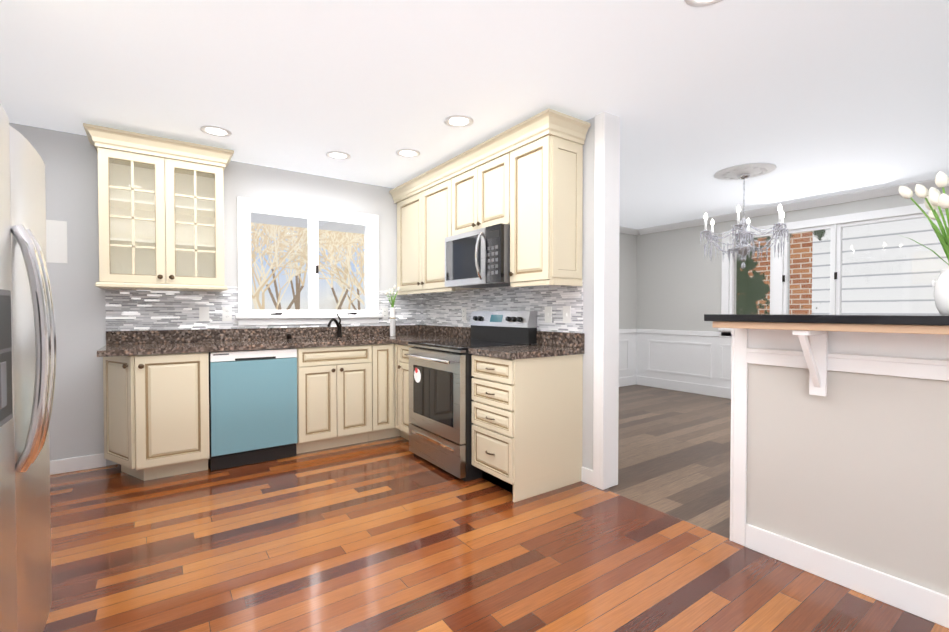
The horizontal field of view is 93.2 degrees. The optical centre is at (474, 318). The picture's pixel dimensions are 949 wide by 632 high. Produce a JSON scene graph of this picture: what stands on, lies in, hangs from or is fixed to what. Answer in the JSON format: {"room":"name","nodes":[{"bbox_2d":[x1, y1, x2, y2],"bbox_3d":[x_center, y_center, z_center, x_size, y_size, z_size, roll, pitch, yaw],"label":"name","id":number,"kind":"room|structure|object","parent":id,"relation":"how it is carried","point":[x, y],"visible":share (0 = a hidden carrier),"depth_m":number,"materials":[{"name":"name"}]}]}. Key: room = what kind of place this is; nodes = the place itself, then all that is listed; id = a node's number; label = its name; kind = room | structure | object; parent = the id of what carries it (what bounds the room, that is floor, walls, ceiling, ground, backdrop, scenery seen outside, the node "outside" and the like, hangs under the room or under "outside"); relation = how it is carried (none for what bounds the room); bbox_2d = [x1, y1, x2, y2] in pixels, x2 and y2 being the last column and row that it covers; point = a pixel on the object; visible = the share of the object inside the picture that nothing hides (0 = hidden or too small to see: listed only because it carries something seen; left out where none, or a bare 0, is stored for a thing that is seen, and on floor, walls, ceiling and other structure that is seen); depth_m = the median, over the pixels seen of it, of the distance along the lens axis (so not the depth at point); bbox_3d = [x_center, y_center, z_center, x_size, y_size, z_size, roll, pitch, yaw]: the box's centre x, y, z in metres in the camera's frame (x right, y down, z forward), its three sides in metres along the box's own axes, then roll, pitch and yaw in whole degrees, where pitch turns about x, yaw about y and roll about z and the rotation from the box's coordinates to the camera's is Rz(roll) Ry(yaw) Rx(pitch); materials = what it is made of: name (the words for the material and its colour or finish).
{"room":"kitchen","nodes":[
{"label":"kitchen","id":0,"kind":"room"},
{"bbox_2d":[9,122,636,465],"bbox_3d":[-0.516,-0.144,5.078,7.830,2.450,0.200,-1,1,-35],"label":"wall","id":1,"kind":"structure","parent":0,"point":[76,424],"depth_m":3.32,"materials":[{"name":"grey paint"}]},
{"bbox_2d":[46,220,66,262],"label":"electrical panel","id":2,"kind":"object","parent":1,"relation":"attached to","point":[56,241],"depth_m":3.20,"materials":[{"name":"white plastic"}]},
{"bbox_2d":[50,453,105,474],"bbox_3d":[-3.114,1.063,3.126,0.850,0.100,0.018,-1,1,-35],"label":"baseboard","id":3,"kind":"structure","parent":1,"relation":"attached to","point":[66,465],"depth_m":3.27,"materials":[{"name":"white wood"}]},
{"bbox_2d":[83,123,233,291],"bbox_3d":[-2.345,-0.763,3.402,0.892,1.085,0.386,-1,1,-35],"label":"upper cabinet","id":4,"kind":"object","parent":1,"relation":"attached to","point":[161,212],"visible":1,"depth_m":3.37,"materials":[{"name":"beige wood"}]},
{"bbox_2d":[105,286,420,330],"bbox_3d":[-1.664,-0.098,4.138,2.689,0.361,0.007,-1,1,-35],"label":"tile backsplash","id":5,"kind":"structure","parent":1,"relation":"attached to","point":[133,310],"depth_m":3.65,"materials":[{"name":"tile"}]},
{"bbox_2d":[199,307,208,320],"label":"outlet","id":6,"kind":"object","parent":5,"relation":"attached to","point":[203,311],"depth_m":3.72,"materials":[{"name":"white plastic"}]},
{"bbox_2d":[222,307,231,320],"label":"outlet","id":7,"kind":"object","parent":5,"relation":"attached to","point":[226,311],"depth_m":3.82,"materials":[{"name":"white plastic"}]},
{"bbox_2d":[235,197,382,325],"bbox_3d":[-1.536,-0.499,4.271,1.340,1.107,0.170,-1,1,-35],"label":"kitchen window","id":8,"kind":"structure","parent":1,"relation":"in","point":[312,256],"depth_m":4.23,"materials":[{"name":"white wood"}]},
{"bbox_2d":[251,213,363,233],"bbox_3d":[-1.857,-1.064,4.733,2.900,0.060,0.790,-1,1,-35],"label":"window shade","id":9,"kind":"object","parent":8,"relation":"attached to","point":[276,219],"depth_m":4.89,"materials":[{"name":"white fabric"}]},
{"bbox_2d":[619,329,634,386],"bbox_3d":[1.043,0.622,6.057,3.690,0.883,0.019,-1,1,-35],"label":"trim","id":10,"kind":"structure","parent":1,"relation":"attached to","point":[626,336],"depth_m":7.00,"materials":[{"name":"white wood"}]},
{"bbox_2d":[619,226,637,234],"bbox_3d":[1.032,-1.341,5.987,3.630,0.084,0.070,-1,1,-35],"label":"crown molding","id":11,"kind":"structure","parent":1,"relation":"attached to","point":[622,229],"depth_m":6.92,"materials":[{"name":"white wood"}]},
{"bbox_2d":[0,0,948,228],"bbox_3d":[1.332,-1.376,2.444,7.830,0.100,6.600,-1,1,-35],"label":"ceiling","id":12,"kind":"structure","parent":0,"point":[812,99],"depth_m":2.52,"materials":[{"name":"white paint"}]},
{"bbox_2d":[200,125,231,136],"bbox_3d":[-1.842,-1.332,3.201,0.199,0.011,0.199,-1,1,-41],"label":"recessed light","id":13,"kind":"object","parent":12,"relation":"in","point":[217,131],"depth_m":3.19,"materials":[{"name":"white"}]},
{"bbox_2d":[326,151,350,159],"bbox_3d":[-1.122,-1.340,3.698,0.199,0.011,0.199,-1,1,-41],"label":"recessed light","id":14,"kind":"object","parent":12,"relation":"in","point":[338,155],"depth_m":3.70,"materials":[{"name":"white"}]},
{"bbox_2d":[396,149,419,157],"bbox_3d":[-0.539,-1.339,3.645,0.199,0.011,0.199,1,1,31],"label":"recessed light","id":15,"kind":"object","parent":12,"relation":"in","point":[408,153],"depth_m":3.64,"materials":[{"name":"white"}]},
{"bbox_2d":[444,115,472,127],"bbox_3d":[-0.106,-1.329,3.033,0.199,0.011,0.199,1,1,31],"label":"recessed light","id":16,"kind":"object","parent":12,"relation":"in","point":[458,121],"depth_m":3.03,"materials":[{"name":"white"}]},
{"bbox_2d":[684,0,722,6],"bbox_3d":[0.943,-1.309,1.791,0.199,0.011,0.199,-1,1,-41],"label":"recessed light","id":17,"kind":"object","parent":12,"relation":"in","point":[694,3],"depth_m":1.86,"materials":[{"name":"white"}]},
{"bbox_2d":[700,162,788,268],"bbox_3d":[2.478,-0.906,4.133,0.729,0.894,0.742,-1,1,-35],"label":"crystal chandelier","id":18,"kind":"object","parent":12,"relation":"hanging from","point":[743,248],"visible":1,"depth_m":4.08,"materials":[{"name":"white"}]},
{"bbox_2d":[43,384,948,631],"bbox_3d":[1.332,1.174,2.487,7.830,0.100,6.600,-1,1,-35],"label":"floor","id":19,"kind":"structure","parent":0,"point":[393,534],"depth_m":2.18,"materials":[{"name":"brown wood"}]},
{"bbox_2d":[0,104,55,631],"bbox_3d":[-1.616,0.281,1.061,0.919,1.710,0.960,-1,1,-35],"label":"refrigerator","id":20,"kind":"object","parent":19,"relation":"on","point":[27,351],"visible":1,"depth_m":1.29,"materials":[{"name":"silver metal"}]},
{"bbox_2d":[103,352,209,480],"bbox_3d":[-2.324,0.675,3.284,0.617,0.872,0.658,-1,1,-35],"label":"base cabinet","id":21,"kind":"object","parent":19,"relation":"on","point":[156,416],"visible":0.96,"depth_m":3.09,"materials":[{"name":"beige wood"}]},
{"bbox_2d":[208,348,296,470],"bbox_3d":[-1.823,0.670,3.641,0.592,0.862,0.602,-1,1,-35],"label":"dishwasher","id":22,"kind":"object","parent":19,"relation":"on","point":[252,406],"visible":0.83,"depth_m":3.38,"materials":[{"name":"teal metal"}]},
{"bbox_2d":[296,345,371,453],"bbox_3d":[-1.321,0.663,3.994,0.620,0.872,0.658,-1,1,-35],"label":"base cabinet","id":23,"kind":"object","parent":19,"relation":"on","point":[334,396],"visible":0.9,"depth_m":3.74,"materials":[{"name":"beige wood"}]},
{"bbox_2d":[368,344,413,440],"bbox_3d":[-0.608,0.659,4.255,0.842,0.872,1.054,-1,1,-35],"label":"base cabinet","id":24,"kind":"object","parent":19,"relation":"on","point":[390,390],"visible":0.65,"depth_m":3.98,"materials":[{"name":"beige wood"}]},
{"bbox_2d":[97,326,388,356],"bbox_3d":[-1.475,0.246,3.875,2.688,0.318,0.663,-1,1,-35],"label":"countertop","id":25,"kind":"structure","parent":24,"relation":"on","point":[153,342],"depth_m":3.64,"materials":[{"name":"brown stone"}]},
{"bbox_2d":[287,314,342,338],"bbox_3d":[-1.448,0.067,4.130,0.510,0.228,0.166,-1,1,-35],"label":"sink faucet","id":26,"kind":"object","parent":25,"relation":"on","point":[339,329],"visible":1,"depth_m":4.28,"materials":[{"name":"black metal"}]},
{"bbox_2d":[384,285,399,335],"bbox_3d":[-0.817,-0.081,4.492,0.171,0.513,0.094,-1,1,-31],"label":"vase","id":27,"kind":"object","parent":25,"relation":"on","point":[392,321],"visible":1,"depth_m":4.47,"materials":[{"name":"white ceramic"}]},
{"bbox_2d":[389,325,470,345],"bbox_3d":[-0.349,0.154,4.023,0.678,0.140,0.393,-1,1,-35],"label":"countertop","id":28,"kind":"structure","parent":24,"relation":"on","point":[405,334],"depth_m":4.44,"materials":[{"name":"brown stone"}]},
{"bbox_2d":[406,311,536,481],"bbox_3d":[-0.054,0.524,3.524,0.759,1.165,0.764,-1,1,-35],"label":"range","id":29,"kind":"object","parent":19,"relation":"on","point":[440,403],"visible":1,"depth_m":3.33,"materials":[{"name":"silver metal"}]},
{"bbox_2d":[472,354,582,501],"bbox_3d":[0.348,0.678,3.065,0.656,0.872,0.434,-1,1,-35],"label":"base cabinet","id":30,"kind":"object","parent":19,"relation":"on","point":[527,421],"visible":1,"depth_m":2.88,"materials":[{"name":"beige wood"}]},
{"bbox_2d":[465,329,584,359],"bbox_3d":[0.354,0.170,3.054,0.648,0.140,0.453,-1,1,-35],"label":"countertop","id":31,"kind":"structure","parent":30,"relation":"on","point":[549,344],"depth_m":3.03,"materials":[{"name":"brown stone"}]},
{"bbox_2d":[453,117,948,595],"bbox_3d":[1.271,-0.100,2.422,0.120,2.450,6.200,-1,1,-35],"label":"wall","id":32,"kind":"structure","parent":0,"point":[852,466],"depth_m":1.89,"materials":[{"name":"grey paint"}]},
{"bbox_2d":[393,160,481,293],"bbox_3d":[-0.367,-0.796,4.327,0.321,1.050,1.161,-1,1,-35],"label":"upper cabinet","id":33,"kind":"object","parent":32,"relation":"attached to","point":[425,204],"depth_m":4.19,"materials":[{"name":"beige wood"}]},
{"bbox_2d":[453,152,468,234],"bbox_3d":[0.062,-0.996,3.717,0.321,0.630,0.441,-1,1,-35],"label":"upper cabinet","id":34,"kind":"object","parent":32,"relation":"attached to","point":[461,165],"depth_m":3.67,"materials":[{"name":"beige wood"}]},
{"bbox_2d":[469,132,508,230],"bbox_3d":[0.250,-0.992,3.452,0.321,0.630,0.441,-1,1,-35],"label":"upper cabinet","id":35,"kind":"object","parent":32,"relation":"attached to","point":[488,164],"depth_m":3.36,"materials":[{"name":"beige wood"}]},
{"bbox_2d":[445,223,511,287],"bbox_3d":[0.100,-0.468,3.555,0.455,0.414,0.754,-1,1,-35],"label":"over-the-range microwave","id":36,"kind":"object","parent":35,"relation":"attached to","point":[478,258],"visible":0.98,"depth_m":3.35,"materials":[{"name":"silver metal"}]},
{"bbox_2d":[421,280,582,332],"bbox_3d":[0.089,-0.049,3.982,0.007,0.455,2.250,-1,1,-35],"label":"tile backsplash","id":37,"kind":"structure","parent":32,"relation":"attached to","point":[438,308],"depth_m":3.69,"materials":[{"name":"tile"}]},
{"bbox_2d":[545,306,551,322],"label":"outlet","id":38,"kind":"object","parent":37,"relation":"attached to","point":[548,310],"depth_m":3.32,"materials":[{"name":"white plastic"}]},
{"bbox_2d":[563,306,570,322],"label":"outlet","id":39,"kind":"object","parent":37,"relation":"attached to","point":[566,309],"depth_m":3.17,"materials":[{"name":"white plastic"}]},
{"bbox_2d":[509,112,584,286],"bbox_3d":[0.475,-0.777,3.137,0.321,1.050,0.457,-1,1,-35],"label":"upper cabinet","id":40,"kind":"object","parent":32,"relation":"attached to","point":[524,180],"depth_m":2.97,"materials":[{"name":"beige wood"}]},
{"bbox_2d":[593,111,619,489],"bbox_3d":[0.876,-0.109,2.980,0.160,2.450,0.083,-1,1,-35],"label":"column","id":41,"kind":"structure","parent":32,"relation":"attached to","point":[606,287],"depth_m":2.94,"materials":[{"name":"white paint"}]},
{"bbox_2d":[704,314,948,395],"bbox_3d":[1.943,0.169,1.285,0.440,0.350,2.360,-1,1,-35],"label":"countertop","id":42,"kind":"structure","parent":32,"relation":"on","point":[816,327],"depth_m":1.83,"materials":[{"name":"black stone"}]},
{"bbox_2d":[897,171,948,314],"bbox_3d":[1.703,-0.263,1.598,0.315,0.501,0.320,-1,1,-35],"label":"vase","id":43,"kind":"object","parent":42,"relation":"on","point":[934,198],"visible":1,"depth_m":1.59,"materials":[{"name":"white ceramic"}]},
{"bbox_2d":[730,328,948,545],"bbox_3d":[2.201,0.604,1.104,0.164,1.085,2.954,-1,1,-35],"label":"trim","id":44,"kind":"structure","parent":32,"relation":"attached to","point":[743,355],"depth_m":2.21,"materials":[{"name":"white wood"}]},
{"bbox_2d":[745,524,948,627],"bbox_3d":[2.162,1.090,1.056,0.022,0.115,2.848,-1,1,-35],"label":"baseboard","id":45,"kind":"structure","parent":32,"relation":"attached to","point":[918,600],"depth_m":1.87,"materials":[{"name":"white wood"}]},
{"bbox_2d":[636,186,948,331],"bbox_3d":[4.447,-0.137,4.668,0.200,2.450,6.200,-1,1,-35],"label":"wall","id":46,"kind":"structure","parent":0,"point":[679,279],"depth_m":6.42,"materials":[{"name":"grey paint"}]},
{"bbox_2d":[635,329,731,398],"bbox_3d":[4.356,0.646,4.617,0.020,0.883,6.197,-1,1,-35],"label":"wainscoting","id":47,"kind":"structure","parent":46,"relation":"attached to","point":[697,362],"depth_m":6.48,"materials":[{"name":"white wood"}]},
{"bbox_2d":[638,176,948,234],"bbox_3d":[4.336,-1.318,4.570,0.070,0.084,6.200,-1,1,-35],"label":"crown molding","id":48,"kind":"structure","parent":46,"relation":"attached to","point":[859,195],"depth_m":5.26,"materials":[{"name":"white wood"}]},
{"bbox_2d":[718,204,948,335],"bbox_3d":[4.033,-0.449,5.075,0.120,1.400,2.440,-1,1,-35],"label":"dining room window","id":49,"kind":"structure","parent":46,"relation":"in","point":[837,273],"depth_m":5.14,"materials":[{"name":"white wood"}]},
{"label":"outside","id":50,"kind":"structure","parent":0,"visible":0},
{"bbox_2d":[251,224,364,309],"bbox_3d":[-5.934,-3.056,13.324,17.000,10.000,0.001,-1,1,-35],"label":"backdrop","id":51,"kind":"structure","parent":50,"point":[325,301],"depth_m":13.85,"materials":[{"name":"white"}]},
{"bbox_2d":[251,222,364,309],"bbox_3d":[-4.051,-1.222,9.292,6.781,5.274,7.657,-1,1,-35],"label":"bare tree","id":52,"kind":"object","parent":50,"point":[356,237],"depth_m":8.00,"materials":[{"name":"beige plant"}]},
{"bbox_2d":[736,215,948,314],"bbox_3d":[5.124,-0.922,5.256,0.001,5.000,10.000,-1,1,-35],"label":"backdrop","id":53,"kind":"structure","parent":50,"point":[756,306],"depth_m":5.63,"materials":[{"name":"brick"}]}
]}

